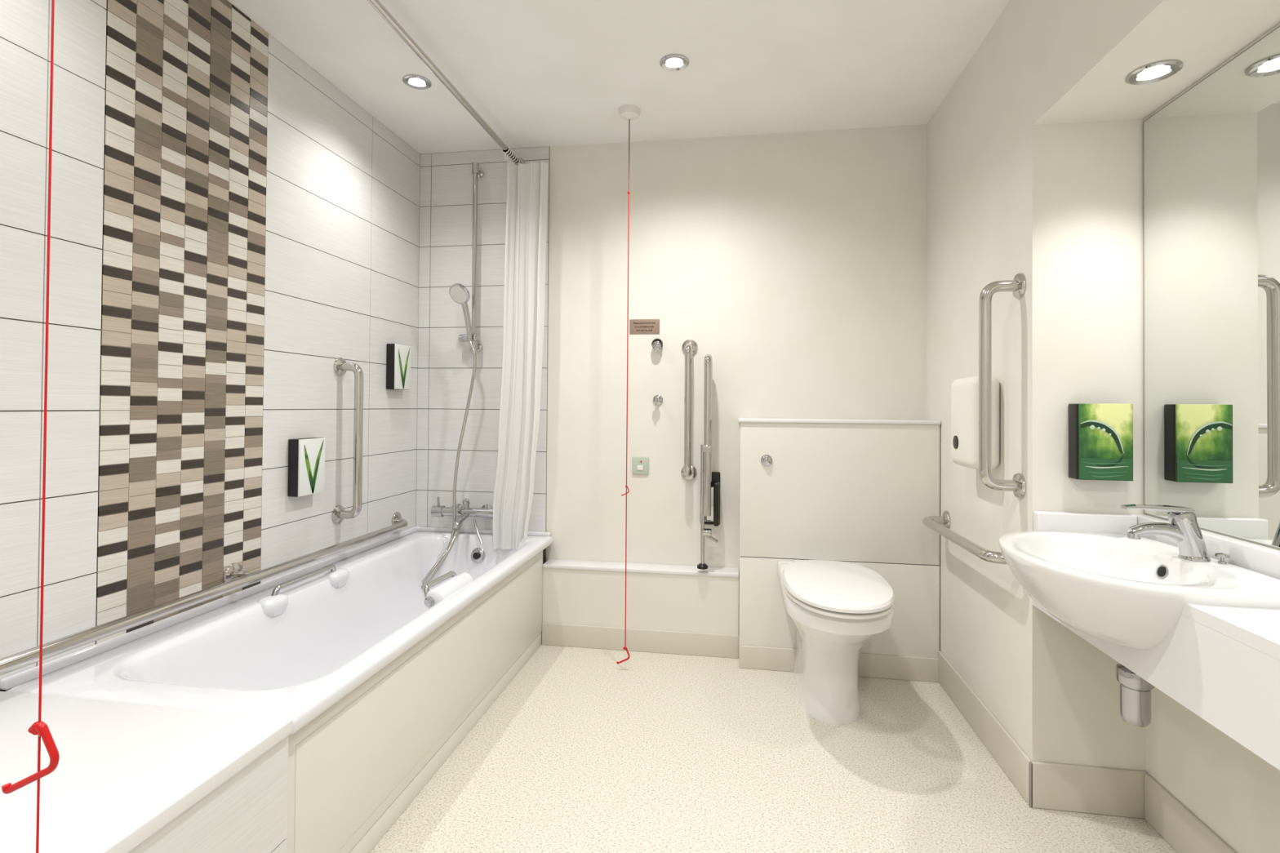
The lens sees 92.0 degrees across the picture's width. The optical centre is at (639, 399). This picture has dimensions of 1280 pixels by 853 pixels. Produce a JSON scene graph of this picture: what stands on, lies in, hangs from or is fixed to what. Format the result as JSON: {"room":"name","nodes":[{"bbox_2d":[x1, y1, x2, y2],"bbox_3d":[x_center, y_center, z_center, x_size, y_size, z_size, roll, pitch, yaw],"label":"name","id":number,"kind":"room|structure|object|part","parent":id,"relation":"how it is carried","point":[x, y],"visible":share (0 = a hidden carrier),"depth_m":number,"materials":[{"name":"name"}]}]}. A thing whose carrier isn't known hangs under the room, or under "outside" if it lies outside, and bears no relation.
{"room":"accessible bathroom","nodes":[
{"label":"accessible bathroom","id":0,"kind":"room"},
{"bbox_2d":[95,0,267,643],"bbox_3d":[-1.297,-0.300,1.799,0.006,1.862,0.530,0,-1,9],"label":"backing","id":1,"kind":"object","parent":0,"point":[133,204],"depth_m":1.74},
{"bbox_2d":[0,59,417,691],"bbox_3d":[-1.422,-0.068,1.337,0.094,2.339,3.698,0,-1,9],"label":"wall","id":2,"kind":"structure","parent":0,"point":[46,60],"depth_m":1.51,"materials":[{"name":"grey tile"}]},
{"bbox_2d":[95,0,268,644],"bbox_3d":[-1.297,-0.300,1.798,0.007,1.861,0.530,0,-1,9],"label":"mosaic tile panel","id":3,"kind":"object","parent":2,"relation":"attached to","point":[111,259],"depth_m":1.75,"materials":[{"name":"tile"}]},
{"bbox_2d":[0,511,408,675],"bbox_3d":[-1.340,0.541,1.283,0.093,0.076,3.263,0,-1,9],"label":"grab rail","id":4,"kind":"object","parent":2,"relation":"attached to","point":[234,578],"visible":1,"depth_m":1.67,"materials":[{"name":"silver metal"}]},
{"bbox_2d":[0,0,420,689],"bbox_3d":[-1.371,-0.306,1.332,0.006,1.860,3.495,0,-1,9],"label":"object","id":5,"kind":"structure","parent":2,"relation":"attached to","point":[340,184],"depth_m":1.54,"materials":[{"name":"white tile"}]},
{"bbox_2d":[287,437,324,497],"bbox_3d":[-1.203,0.243,2.234,0.048,0.202,0.135,0,-1,9],"label":"soap dispenser","id":6,"kind":"object","parent":2,"relation":"attached to","point":[306,456],"visible":1,"depth_m":2.20,"materials":[{"name":"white plastic"}]},
{"bbox_2d":[331,357,363,524],"bbox_3d":[-1.144,0.164,2.441,0.102,0.659,0.074,0,-1,9],"label":"grab rail","id":7,"kind":"object","parent":2,"relation":"attached to","point":[339,513],"visible":1,"depth_m":2.42,"materials":[{"name":"silver metal"}]},
{"bbox_2d":[386,343,410,390],"bbox_3d":[-1.107,-0.146,2.835,0.048,0.205,0.128,0,-1,9],"label":"soap dispenser","id":8,"kind":"object","parent":2,"relation":"attached to","point":[397,356],"visible":1,"depth_m":2.79,"materials":[{"name":"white plastic"}]},
{"bbox_2d":[0,525,552,734],"bbox_3d":[-0.893,0.791,2.125,0.701,0.386,1.740,0,-1,9],"label":"bathtub","id":9,"kind":"object","parent":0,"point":[292,645],"visible":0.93,"depth_m":1.87,"materials":[{"name":"white ceramic"}]},
{"bbox_3d":[-0.764,0.733,2.889,0.032,0.033,0.021,0,-1,9],"label":"overflow knob","id":10,"kind":"part","parent":9,"relation":"part of","materials":[{"name":"black plastic"}]},
{"bbox_2d":[449,286,466,302],"bbox_3d":[-0.837,-0.481,2.849,0.083,0.070,0.050,0,-1,9],"label":"handset face","id":11,"kind":"object","parent":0,"point":[457,293],"depth_m":2.85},
{"bbox_2d":[448,283,470,304],"bbox_3d":[-0.834,-0.486,2.857,0.100,0.088,0.067,0,-1,9],"label":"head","id":12,"kind":"object","parent":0,"point":[460,286],"depth_m":2.83},
{"bbox_2d":[492,144,547,549],"bbox_3d":[-0.569,-0.229,2.852,0.257,1.848,0.136,0,-1,9],"label":"shower curtain","id":13,"kind":"object","parent":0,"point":[526,197],"visible":0.98,"depth_m":2.87,"materials":[{"name":"white fabric"}]},
{"bbox_2d":[227,0,1009,154],"bbox_3d":[-0.051,-1.279,1.137,2.852,0.100,3.698,0,-1,9],"label":"ceiling","id":14,"kind":"structure","parent":0,"point":[539,73],"depth_m":2.22,"materials":[{"name":"paint"}]},
{"bbox_2d":[1,0,59,852],"bbox_3d":[-0.614,-0.082,0.640,0.092,2.315,0.092,0,-1,9],"label":"pull cord","id":15,"kind":"object","parent":14,"relation":"hanging from","point":[40,728],"visible":1,"depth_m":0.64,"materials":[{"name":"red fabric"}]},
{"bbox_3d":[-0.614,-0.100,0.641,0.002,2.219,0.002,0,-1,9],"label":"cord","id":16,"kind":"part","parent":15,"relation":"part of","materials":[{"name":"red fabric"}]},
{"bbox_2d":[402,74,431,89],"bbox_3d":[-0.857,-1.218,2.376,0.104,0.007,0.104,0,-1,9],"label":"recessed light","id":17,"kind":"object","parent":14,"relation":"in","point":[414,81],"visible":1,"depth_m":2.37,"materials":[{"name":"silver metal"}]},
{"bbox_2d":[367,0,524,164],"bbox_3d":[-0.853,-1.157,1.259,0.056,0.056,3.490,0,-1,9],"label":"rail","id":18,"kind":"object","parent":14,"relation":"attached to","point":[376,4],"depth_m":2.13,"materials":[{"name":"silver metal"}]},
{"bbox_2d":[616,104,639,664],"bbox_3d":[-0.053,-0.055,2.579,0.092,2.315,0.092,0,-1,9],"label":"pull cord","id":19,"kind":"object","parent":14,"relation":"hanging from","point":[629,113],"visible":1,"depth_m":2.57,"materials":[{"name":"red fabric"}]},
{"bbox_3d":[-0.054,0.086,2.577,0.004,1.900,0.004,0,-1,9],"label":"cord","id":20,"kind":"part","parent":19,"relation":"part of","materials":[{"name":"red fabric"}]},
{"bbox_3d":[-0.046,-1.023,2.590,0.004,0.319,0.004,0,-1,9],"label":"cord","id":21,"kind":"part","parent":19,"relation":"part of","materials":[{"name":"white plastic"}]},
{"bbox_2d":[618,104,639,120],"bbox_3d":[-0.044,-1.193,2.592,0.092,0.040,0.092,0,-1,9],"label":"switch","id":22,"kind":"object","parent":14,"relation":"attached to","point":[628,112],"depth_m":2.56,"materials":[{"name":"white plastic"}]},
{"bbox_2d":[660,53,688,71],"bbox_3d":[0.124,-1.212,2.227,0.104,0.007,0.104,0,-1,9],"label":"recessed light","id":23,"kind":"object","parent":14,"relation":"in","point":[673,62],"visible":1,"depth_m":2.22,"materials":[{"name":"silver metal"}]},
{"bbox_2d":[1125,59,1182,84],"bbox_3d":[1.205,-0.765,1.450,0.104,0.007,0.104,0,-1,9],"label":"recessed light","id":24,"kind":"object","parent":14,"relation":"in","point":[1153,72],"visible":1,"depth_m":1.45,"materials":[{"name":"silver metal"}]},
{"bbox_2d":[416,124,926,594],"bbox_3d":[0.220,-0.037,2.900,2.852,2.339,0.100,0,-1,9],"label":"wall","id":25,"kind":"structure","parent":0,"point":[795,261],"depth_m":2.83,"materials":[{"name":"beige paint"}]},
{"bbox_2d":[431,497,493,544],"bbox_3d":[-0.827,0.569,2.901,0.340,0.202,0.195,0,-1,9],"label":"mixer tap","id":26,"kind":"object","parent":25,"relation":"attached to","point":[486,510],"visible":0.92,"depth_m":2.92,"materials":[{"name":"silver metal"}]},
{"bbox_3d":[-0.964,0.536,2.958,0.050,0.053,0.053,0,-1,9],"label":"knob","id":27,"kind":"part","parent":26,"relation":"part of","materials":[{"name":"silver metal"}]},
{"bbox_3d":[-0.965,0.492,2.956,0.012,0.049,0.017,0,-1,9],"label":"lever","id":28,"kind":"part","parent":26,"relation":"part of","materials":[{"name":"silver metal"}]},
{"bbox_2d":[421,340,476,588],"bbox_3d":[-0.890,0.287,2.856,0.242,1.132,0.089,1,-1,-35],"label":"hose","id":29,"kind":"object","parent":26,"relation":"attached to","point":[438,564],"visible":0.94,"depth_m":2.89,"materials":[{"name":"silver metal"}]},
{"bbox_3d":[-0.832,0.568,2.871,0.030,0.073,0.135,0,-1,9],"label":"spout","id":30,"kind":"part","parent":26,"relation":"part of","materials":[{"name":"silver metal"}]},
{"bbox_3d":[-0.756,0.617,2.877,0.016,0.107,0.087,1,-1,-41],"label":"bath cross handle","id":31,"kind":"part","parent":26,"relation":"part of","materials":[{"name":"silver metal"}]},
{"bbox_3d":[-0.678,0.537,2.912,0.050,0.053,0.053,0,-1,9],"label":"knob","id":32,"kind":"part","parent":26,"relation":"part of","materials":[{"name":"silver metal"}]},
{"bbox_2d":[475,343,482,351],"bbox_3d":[-0.790,-0.250,2.974,0.040,0.040,0.060,0,-1,9],"label":"bracket","id":33,"kind":"object","parent":25,"relation":"attached to","point":[479,346],"visible":0.48,"depth_m":2.99,"materials":[{"name":"silver metal"}]},
{"bbox_2d":[470,161,479,351],"bbox_3d":[-0.791,-0.680,2.956,0.034,0.900,0.034,0,-1,9],"label":"riser","id":34,"kind":"object","parent":33,"relation":"attached to","point":[475,175],"depth_m":2.95,"materials":[{"name":"silver metal"}]},
{"bbox_2d":[461,302,471,340],"bbox_3d":[-0.813,-0.378,2.887,0.030,0.206,0.069,0,-1,41],"label":"handset handle","id":35,"kind":"object","parent":34,"relation":"attached to","point":[464,306],"visible":0.92,"depth_m":2.89,"materials":[{"name":"silver metal"}]},
{"bbox_3d":[-0.813,-0.378,2.887,0.030,0.206,0.069,0,-1,41],"label":"handle","id":36,"kind":"part","parent":35,"relation":"part of","materials":[{"name":"silver metal"}]},
{"bbox_2d":[462,333,479,342],"bbox_3d":[-0.807,-0.293,2.948,0.075,0.035,0.050,0,-1,9],"label":"slider","id":37,"kind":"object","parent":34,"relation":"attached to","point":[475,337],"visible":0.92,"depth_m":2.93,"materials":[{"name":"silver metal"}]},
{"bbox_2d":[457,334,464,342],"bbox_3d":[-0.855,-0.292,2.961,0.024,0.036,0.036,0,-1,9],"label":"handle","id":38,"kind":"object","parent":37,"relation":"attached to","point":[460,337],"depth_m":2.95,"materials":[{"name":"silver metal"}]},
{"bbox_3d":[-0.794,-0.255,2.951,0.034,0.050,0.034,0,-1,9],"label":"end cap","id":39,"kind":"part","parent":34,"relation":"part of","materials":[{"name":"silver metal"}]},
{"bbox_3d":[-0.788,-1.105,2.961,0.034,0.050,0.034,0,-1,9],"label":"end cap","id":40,"kind":"part","parent":34,"relation":"part of","materials":[{"name":"silver metal"}]},
{"bbox_2d":[478,168,484,177],"bbox_3d":[-0.784,-1.100,2.983,0.040,0.040,0.060,0,-1,9],"label":"bracket","id":41,"kind":"object","parent":25,"relation":"attached to","point":[481,171],"visible":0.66,"depth_m":3.00,"materials":[{"name":"silver metal"}]},
{"bbox_2d":[416,159,549,622],"bbox_3d":[-0.770,-0.044,3.004,0.664,2.339,0.003,0,-1,9],"label":"backing","id":42,"kind":"object","parent":25,"relation":"attached to","point":[544,550],"depth_m":2.99,"materials":[{"name":"grey"}]},
{"bbox_2d":[416,146,549,532],"bbox_3d":[-0.769,-0.282,3.003,0.661,1.860,0.004,0,-1,9],"label":"wall tiles","id":43,"kind":"structure","parent":25,"relation":"attached to","point":[445,363],"depth_m":3.02,"materials":[{"name":"white tile"}]},
{"bbox_2d":[631,456,648,474],"bbox_3d":[0.002,0.309,2.873,0.076,0.082,0.012,0,-1,9],"label":"plate","id":44,"kind":"object","parent":25,"relation":"attached to","point":[640,464],"visible":1,"depth_m":2.87,"materials":[{"name":"grey"}]},
{"bbox_2d":[629,319,659,333],"bbox_3d":[0.021,-0.339,2.882,0.141,0.067,0.005,0,-1,9],"label":"sign","id":45,"kind":"object","parent":25,"relation":"attached to","point":[636,326],"visible":1,"depth_m":2.88,"materials":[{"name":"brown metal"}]},
{"bbox_2d":[651,338,662,351],"bbox_3d":[0.080,-0.251,2.851,0.052,0.058,0.046,0,-1,9],"label":"robe hook","id":46,"kind":"object","parent":25,"relation":"attached to","point":[657,344],"visible":1,"depth_m":2.83,"materials":[{"name":"silver metal"}]},
{"bbox_2d":[653,395,662,404],"bbox_3d":[0.079,0.002,2.839,0.046,0.046,0.063,0,-1,9],"label":"robe hook","id":47,"kind":"object","parent":25,"relation":"attached to","point":[657,399],"visible":1,"depth_m":2.83,"materials":[{"name":"silver metal"}]},
{"bbox_2d":[680,339,697,480],"bbox_3d":[0.220,0.048,2.797,0.074,0.649,0.102,0,-1,9],"label":"grab rail","id":48,"kind":"object","parent":25,"relation":"attached to","point":[689,347],"visible":1,"depth_m":2.75,"materials":[{"name":"silver metal"}]},
{"bbox_2d":[697,354,719,569],"bbox_3d":[0.308,0.271,2.758,0.096,0.943,0.145,0,-1,9],"label":"support rail","id":49,"kind":"object","parent":25,"relation":"attached to","point":[709,480],"visible":1,"depth_m":2.70,"materials":[{"name":"silver metal"}]},
{"bbox_3d":[0.321,0.452,2.821,0.090,0.240,0.012,0,-1,9],"label":"wall plate","id":50,"kind":"part","parent":49,"relation":"part of","materials":[{"name":"black plastic"}]},
{"bbox_3d":[0.343,0.466,2.767,0.022,0.190,0.088,0,-1,9],"label":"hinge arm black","id":51,"kind":"part","parent":49,"relation":"part of","materials":[{"name":"black plastic"}]},
{"bbox_2d":[738,417,941,658],"bbox_3d":[0.825,0.610,2.640,0.804,1.047,0.206,0,-1,9],"label":"panel","id":52,"kind":"object","parent":25,"relation":"attached to","point":[856,491],"depth_m":2.54,"materials":[{"name":"white laminate"}]},
{"bbox_2d":[760,454,772,466],"bbox_3d":[0.530,0.257,2.586,0.048,0.048,0.018,0,-1,9],"label":"button","id":53,"kind":"object","parent":52,"relation":"attached to","point":[766,460],"visible":1,"depth_m":2.58,"materials":[{"name":"silver metal"}]},
{"bbox_2d":[738,644,938,682],"bbox_3d":[0.807,1.085,2.537,0.790,0.095,0.008,0,-1,9],"label":"baseboard","id":54,"kind":"structure","parent":52,"relation":"attached to","point":[774,659],"depth_m":2.51,"materials":[{"name":"beige plastic"}]},
{"bbox_2d":[369,644,1177,852],"bbox_3d":[-0.069,1.159,1.109,2.852,0.100,3.698,0,-1,9],"label":"floor","id":55,"kind":"structure","parent":0,"point":[582,751],"depth_m":1.83,"materials":[{"name":"plastic"}]},
{"bbox_2d":[0,691,292,852],"bbox_3d":[-1.163,0.853,0.400,0.703,0.481,1.745,0,-1,9],"label":"ledge","id":56,"kind":"object","parent":55,"relation":"on","point":[127,778],"visible":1,"depth_m":1.06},
{"bbox_2d":[286,550,542,852],"bbox_3d":[-0.585,0.894,2.029,0.023,0.444,1.648,0,-1,9],"label":"bath panel","id":57,"kind":"object","parent":55,"relation":"on","point":[354,768],"depth_m":1.65,"materials":[{"name":"beige plastic"}]},
{"bbox_2d":[542,559,738,635],"bbox_3d":[-0.001,0.945,2.817,0.890,0.368,0.105,0,-1,9],"label":"ledge","id":58,"kind":"object","parent":55,"relation":"on","point":[660,597],"visible":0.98,"depth_m":2.77,"materials":[{"name":"white"}]},
{"bbox_2d":[542,622,738,658],"bbox_3d":[-0.009,1.079,2.766,0.892,0.100,0.008,0,-1,9],"label":"skirting board","id":59,"kind":"object","parent":58,"relation":"attached to","point":[713,645],"visible":0.89,"depth_m":2.76,"materials":[{"name":"beige plastic"}]},
{"bbox_2d":[777,560,894,724],"bbox_3d":[0.688,0.875,2.203,0.356,0.505,0.708,0,-1,9],"label":"toilet","id":60,"kind":"object","parent":55,"relation":"on","point":[835,607],"visible":1,"depth_m":2.13,"materials":[{"name":"white ceramic"}]},
{"bbox_3d":[0.680,0.662,2.141,0.352,0.016,0.563,0,-1,9],"label":"seat","id":61,"kind":"part","parent":60,"relation":"part of","materials":[{"name":"white plastic"}]},
{"bbox_3d":[0.681,0.636,2.145,0.356,0.029,0.585,0,-1,9],"label":"lid","id":62,"kind":"part","parent":60,"relation":"part of","materials":[{"name":"white plastic"}]},
{"bbox_2d":[926,0,1145,771],"bbox_3d":[1.357,-0.037,2.175,0.381,2.339,0.979,0,-1,9],"label":"wall","id":63,"kind":"structure","parent":0,"point":[1060,206],"depth_m":1.76,"materials":[{"name":"beige paint"}]},
{"bbox_2d":[922,511,1007,564],"bbox_3d":[1.096,0.464,2.092,0.110,0.080,0.729,0,-1,9],"label":"grab rail","id":64,"kind":"object","parent":63,"relation":"attached to","point":[935,523],"visible":0.69,"depth_m":2.01,"materials":[{"name":"silver metal"}]},
{"bbox_2d":[951,376,999,470],"bbox_3d":[1.091,0.076,2.022,0.093,0.295,0.215,0,-1,9],"label":"dispenser","id":65,"kind":"object","parent":63,"relation":"attached to","point":[964,391],"visible":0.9,"depth_m":1.95,"materials":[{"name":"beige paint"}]},
{"bbox_2d":[937,651,1032,808],"bbox_3d":[1.139,1.067,2.089,0.010,0.125,0.790,0,-1,9],"label":"baseboard","id":66,"kind":"structure","parent":63,"relation":"attached to","point":[1014,762],"depth_m":1.99,"materials":[{"name":"beige plastic"}]},
{"bbox_2d":[978,272,1026,498],"bbox_3d":[1.049,-0.040,1.802,0.112,0.655,0.074,0,-1,9],"label":"grab rail","id":67,"kind":"object","parent":63,"relation":"attached to","point":[1017,286],"visible":1,"depth_m":1.79,"materials":[{"name":"silver metal"}]},
{"bbox_2d":[1029,761,1146,818],"bbox_3d":[1.217,1.063,1.682,0.291,0.125,0.010,0,-1,9],"label":"baseboard","id":68,"kind":"structure","parent":63,"relation":"attached to","point":[1055,786],"depth_m":1.68,"materials":[{"name":"beige plastic"}]},
{"bbox_2d":[1068,403,1133,480],"bbox_3d":[1.242,0.115,1.668,0.134,0.204,0.051,0,-1,9],"label":"soap dispenser","id":69,"kind":"object","parent":63,"relation":"attached to","point":[1100,436],"visible":1,"depth_m":1.65,"materials":[{"name":"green plastic"}]},
{"bbox_2d":[1032,0,1279,125],"bbox_3d":[1.042,-1.005,0.466,0.281,0.448,2.519,0,-1,9],"label":"ceiling soffit","id":70,"kind":"structure","parent":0,"point":[1084,51],"depth_m":1.44,"materials":[{"name":"white paint"}]},
{"bbox_2d":[1144,22,1279,852],"bbox_3d":[1.223,-0.058,0.425,0.100,2.339,2.519,0,-1,9],"label":"wall","id":71,"kind":"structure","parent":0,"point":[1231,789],"depth_m":1.42,"materials":[{"name":"beige paint"}]},
{"bbox_2d":[1032,511,1279,770],"bbox_3d":[1.031,0.425,0.449,0.280,0.260,2.517,0,-1,9],"label":"countertop","id":72,"kind":"structure","parent":71,"relation":"attached to","point":[1221,664],"depth_m":1.09,"materials":[{"name":"white"}]},
{"bbox_2d":[998,530,1279,649],"bbox_3d":[1.069,0.441,1.397,0.418,0.176,0.576,0,-1,9],"label":"basin","id":73,"kind":"object","parent":72,"relation":"in","point":[1118,589],"visible":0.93,"depth_m":1.28,"materials":[{"name":"white ceramic"}]},
{"bbox_2d":[1115,663,1155,727],"bbox_3d":[1.195,0.634,1.373,0.240,0.185,0.070,0,-1,9],"label":"trap","id":74,"kind":"object","parent":73,"relation":"attached to","point":[1135,692],"visible":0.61,"depth_m":1.36,"materials":[{"name":"silver metal"}]},
{"bbox_2d":[1120,504,1230,564],"bbox_3d":[1.179,0.296,1.367,0.186,0.117,0.069,0,-1,9],"label":"mixer tap","id":75,"kind":"object","parent":72,"relation":"on","point":[1183,527],"visible":1,"depth_m":1.36,"materials":[{"name":"silver metal"}]},
{"bbox_3d":[1.164,0.301,1.377,0.132,0.052,0.034,0,-1,9],"label":"spout","id":76,"kind":"part","parent":75,"relation":"part of","materials":[{"name":"silver metal"}]},
{"bbox_3d":[1.152,0.245,1.380,0.130,0.015,0.035,0,-1,9],"label":"lever","id":77,"kind":"part","parent":75,"relation":"part of","materials":[{"name":"silver metal"}]},
{"bbox_3d":[1.255,0.343,1.332,0.024,0.022,0.024,0,-1,9],"label":"pop rod","id":78,"kind":"part","parent":75,"relation":"part of","materials":[{"name":"silver metal"}]},
{"bbox_2d":[1180,603,1279,660],"bbox_3d":[1.032,0.378,0.450,0.280,0.024,2.517,0,-1,9],"label":"countertop","id":79,"kind":"structure","parent":72,"relation":"on","point":[1258,628],"depth_m":1.04,"materials":[{"name":"white"}]},
{"bbox_2d":[1144,773,1235,852],"bbox_3d":[1.160,1.048,0.416,0.010,0.125,2.509,0,-1,9],"label":"baseboard","id":80,"kind":"structure","parent":71,"relation":"attached to","point":[1184,833],"depth_m":1.53,"materials":[{"name":"beige plastic"}]},
{"bbox_2d":[1142,25,1279,547],"bbox_3d":[1.173,-0.239,0.443,0.006,1.064,2.494,0,-1,9],"label":"wall mirror","id":81,"kind":"object","parent":71,"relation":"attached to","point":[1211,154],"depth_m":1.42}
]}

